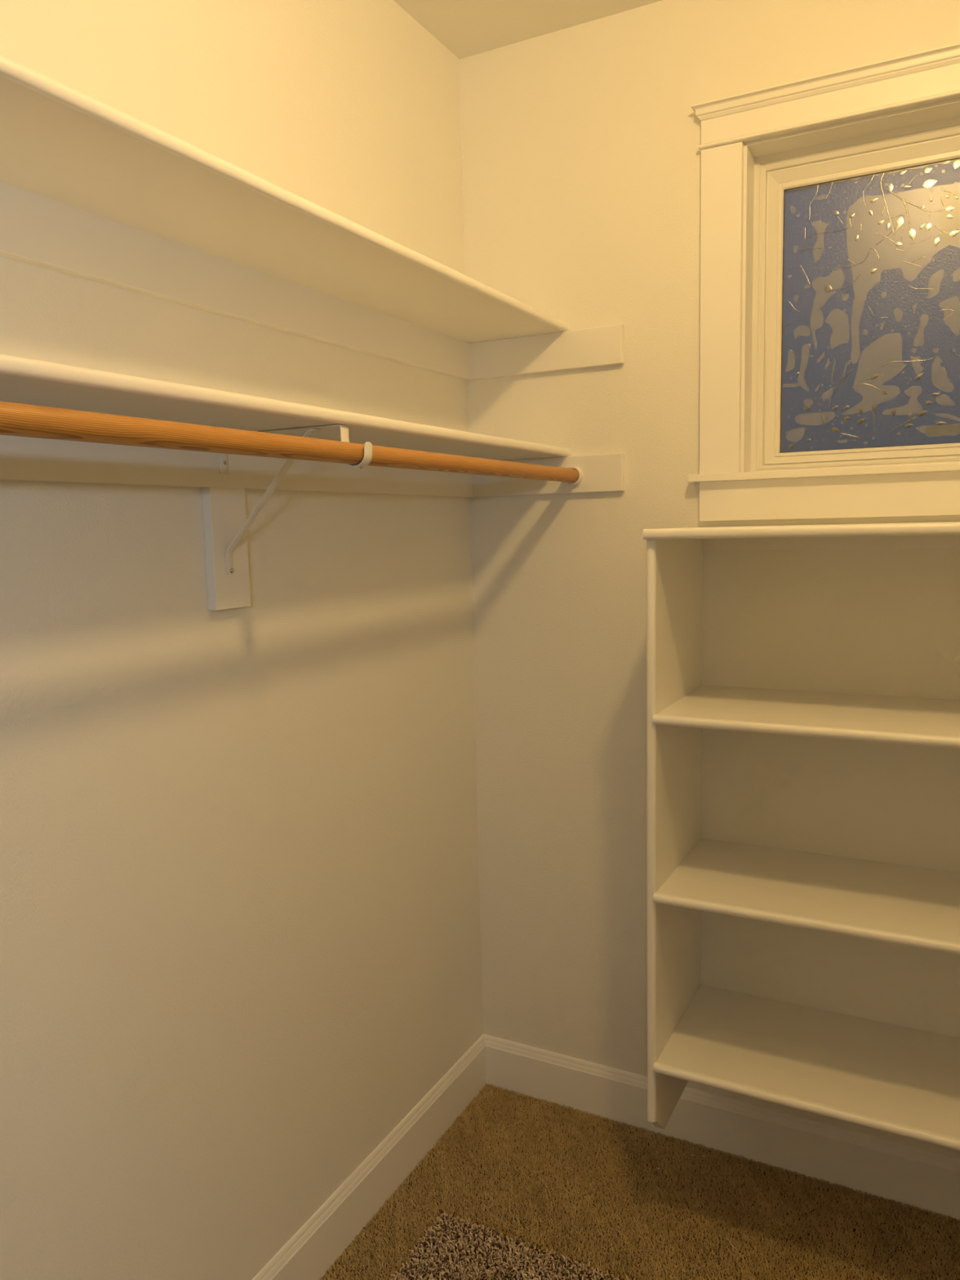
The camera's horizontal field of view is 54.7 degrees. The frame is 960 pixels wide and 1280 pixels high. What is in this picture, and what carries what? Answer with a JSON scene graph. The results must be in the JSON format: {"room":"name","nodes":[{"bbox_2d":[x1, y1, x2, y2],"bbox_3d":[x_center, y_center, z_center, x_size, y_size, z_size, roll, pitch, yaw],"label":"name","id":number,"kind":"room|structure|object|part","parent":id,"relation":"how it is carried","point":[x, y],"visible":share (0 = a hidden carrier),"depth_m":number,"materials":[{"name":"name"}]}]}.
{"room":"walk-in closet","nodes":[
{"label":"walk-in closet","id":0,"kind":"room"},
{"bbox_2d":[0,0,483,1279],"bbox_3d":[-0.719,0.064,1.284,0.140,2.702,3.030,2,8,28],"label":"wall","id":1,"kind":"structure","parent":0,"point":[240,921],"depth_m":1.66,"materials":[{"name":"white paint"}]},
{"bbox_2d":[0,53,624,381],"bbox_3d":[-0.484,-0.551,1.078,0.422,0.108,2.749,2,8,28],"label":"wall shelf","id":2,"kind":"object","parent":1,"relation":"attached to","point":[91,189],"visible":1,"depth_m":1.45,"materials":[{"name":"white paint"}]},
{"bbox_2d":[0,353,624,610],"bbox_3d":[-0.475,-0.153,1.126,0.422,0.318,2.749,2,8,28],"label":"wall shelf","id":3,"kind":"object","parent":1,"relation":"attached to","point":[24,380],"depth_m":1.55,"materials":[{"name":"white paint"}]},
{"bbox_2d":[0,400,578,482],"bbox_3d":[-0.399,-0.241,1.074,0.033,0.033,2.701,2,8,28],"label":"hanging rod","id":4,"kind":"object","parent":3,"relation":"attached to","point":[20,420],"visible":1,"depth_m":1.19,"materials":[{"name":"brown wood"}]},
{"bbox_3d":[-0.305,-0.227,1.533,0.302,0.238,0.021,2,8,28],"label":"shelf bracket","id":5,"kind":"part","parent":3,"relation":"part of","materials":[{"name":"white metal"}]},
{"bbox_2d":[566,466,583,485],"bbox_3d":[0.227,-0.399,2.258,0.046,0.046,0.014,2,8,28],"label":"socket","id":6,"kind":"object","parent":3,"relation":"attached to","point":[580,471],"visible":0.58,"depth_m":2.25,"materials":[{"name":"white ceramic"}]},
{"bbox_2d":[252,1034,486,1279],"bbox_3d":[-0.621,1.337,1.402,0.014,0.142,2.750,2,8,28],"label":"baseboard","id":7,"kind":"structure","parent":1,"relation":"attached to","point":[316,1246],"depth_m":2.12,"materials":[{"name":"white paint"}]},
{"bbox_2d":[393,0,662,58],"bbox_3d":[0.284,-1.295,0.572,2.480,0.120,3.030,2,8,28],"label":"ceiling","id":8,"kind":"structure","parent":0,"point":[466,28],"depth_m":2.11,"materials":[{"name":"white paint"}]},
{"bbox_2d":[321,1085,959,1279],"bbox_3d":[0.350,1.501,0.911,2.480,0.112,3.030,2,8,28],"label":"floor","id":9,"kind":"structure","parent":0,"point":[787,1214],"depth_m":2.11,"materials":[{"name":"brown carpet"}]},
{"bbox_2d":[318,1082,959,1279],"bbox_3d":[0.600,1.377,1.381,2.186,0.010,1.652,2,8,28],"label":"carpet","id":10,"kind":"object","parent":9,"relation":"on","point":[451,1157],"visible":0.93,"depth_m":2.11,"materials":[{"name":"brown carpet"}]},
{"bbox_2d":[389,1208,634,1279],"bbox_3d":[0.181,1.379,1.379,1.134,0.003,1.034,2,8,28],"label":"shag rug","id":11,"kind":"object","parent":10,"relation":"on","point":[453,1248],"visible":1,"depth_m":1.95,"materials":[{"name":"brown carpet"}]},
{"bbox_2d":[459,0,959,1158],"bbox_3d":[0.987,-0.065,2.011,2.200,2.702,0.140,2,8,28],"label":"wall","id":12,"kind":"structure","parent":0,"point":[581,156],"depth_m":2.19,"materials":[{"name":"white paint"}]},
{"bbox_2d":[483,1034,959,1221],"bbox_3d":[0.982,1.214,2.097,2.200,0.142,0.014,2,8,28],"label":"baseboard","id":13,"kind":"structure","parent":12,"relation":"attached to","point":[897,1171],"depth_m":2.26,"materials":[{"name":"white paint"}]},
{"bbox_2d":[642,521,959,1151],"bbox_3d":[0.874,0.428,1.832,1.016,1.310,0.394,2,8,28],"label":"shelving unit","id":14,"kind":"object","parent":12,"relation":"attached to","point":[898,1080],"visible":1,"depth_m":1.94,"materials":[{"name":"white paint"}]},
{"bbox_3d":[0.439,0.419,2.075,0.019,1.290,0.370,2,8,28],"label":"panel","id":15,"kind":"part","parent":14,"relation":"part of","materials":[{"name":"white paint"}]},
{"bbox_3d":[0.891,0.897,1.899,0.978,0.019,0.371,2,8,28],"label":"shelf","id":16,"kind":"part","parent":14,"relation":"part of","materials":[{"name":"white paint"}]},
{"bbox_3d":[0.882,0.526,1.854,0.978,0.019,0.371,2,8,28],"label":"shelf","id":17,"kind":"part","parent":14,"relation":"part of","materials":[{"name":"white paint"}]},
{"bbox_3d":[0.873,0.155,1.809,0.978,0.019,0.371,2,8,28],"label":"shelf","id":18,"kind":"part","parent":14,"relation":"part of","materials":[{"name":"white paint"}]},
{"bbox_2d":[688,42,959,521],"bbox_3d":[0.960,-0.710,1.910,1.029,0.901,0.172,2,8,28],"label":"window","id":19,"kind":"structure","parent":12,"relation":"in","point":[829,356],"depth_m":2.03,"materials":[{"name":"white paint"}]},
{"bbox_3d":[0.537,-0.727,2.070,0.089,0.704,0.019,2,8,28],"label":"casing","id":20,"kind":"part","parent":19,"relation":"part of","materials":[{"name":"white paint"}]},
{"bbox_3d":[0.926,-1.092,1.815,0.988,0.059,0.019,2,8,28],"label":"head casing","id":21,"kind":"part","parent":19,"relation":"part of","materials":[{"name":"white paint"}]},
{"bbox_3d":[0.986,-0.722,1.959,0.797,0.702,0.054,2,8,28],"label":"frame","id":22,"kind":"part","parent":19,"relation":"part of","materials":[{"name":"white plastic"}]},
{"bbox_3d":[0.990,-0.717,1.965,0.745,0.650,0.039,2,8,28],"label":"sash","id":23,"kind":"part","parent":19,"relation":"part of","materials":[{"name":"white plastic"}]},
{"bbox_3d":[0.988,-0.710,1.963,0.676,0.582,0.004,2,8,28],"label":"glass pane","id":24,"kind":"part","parent":19,"relation":"part of","materials":[{"name":"blue glass"}]}
]}

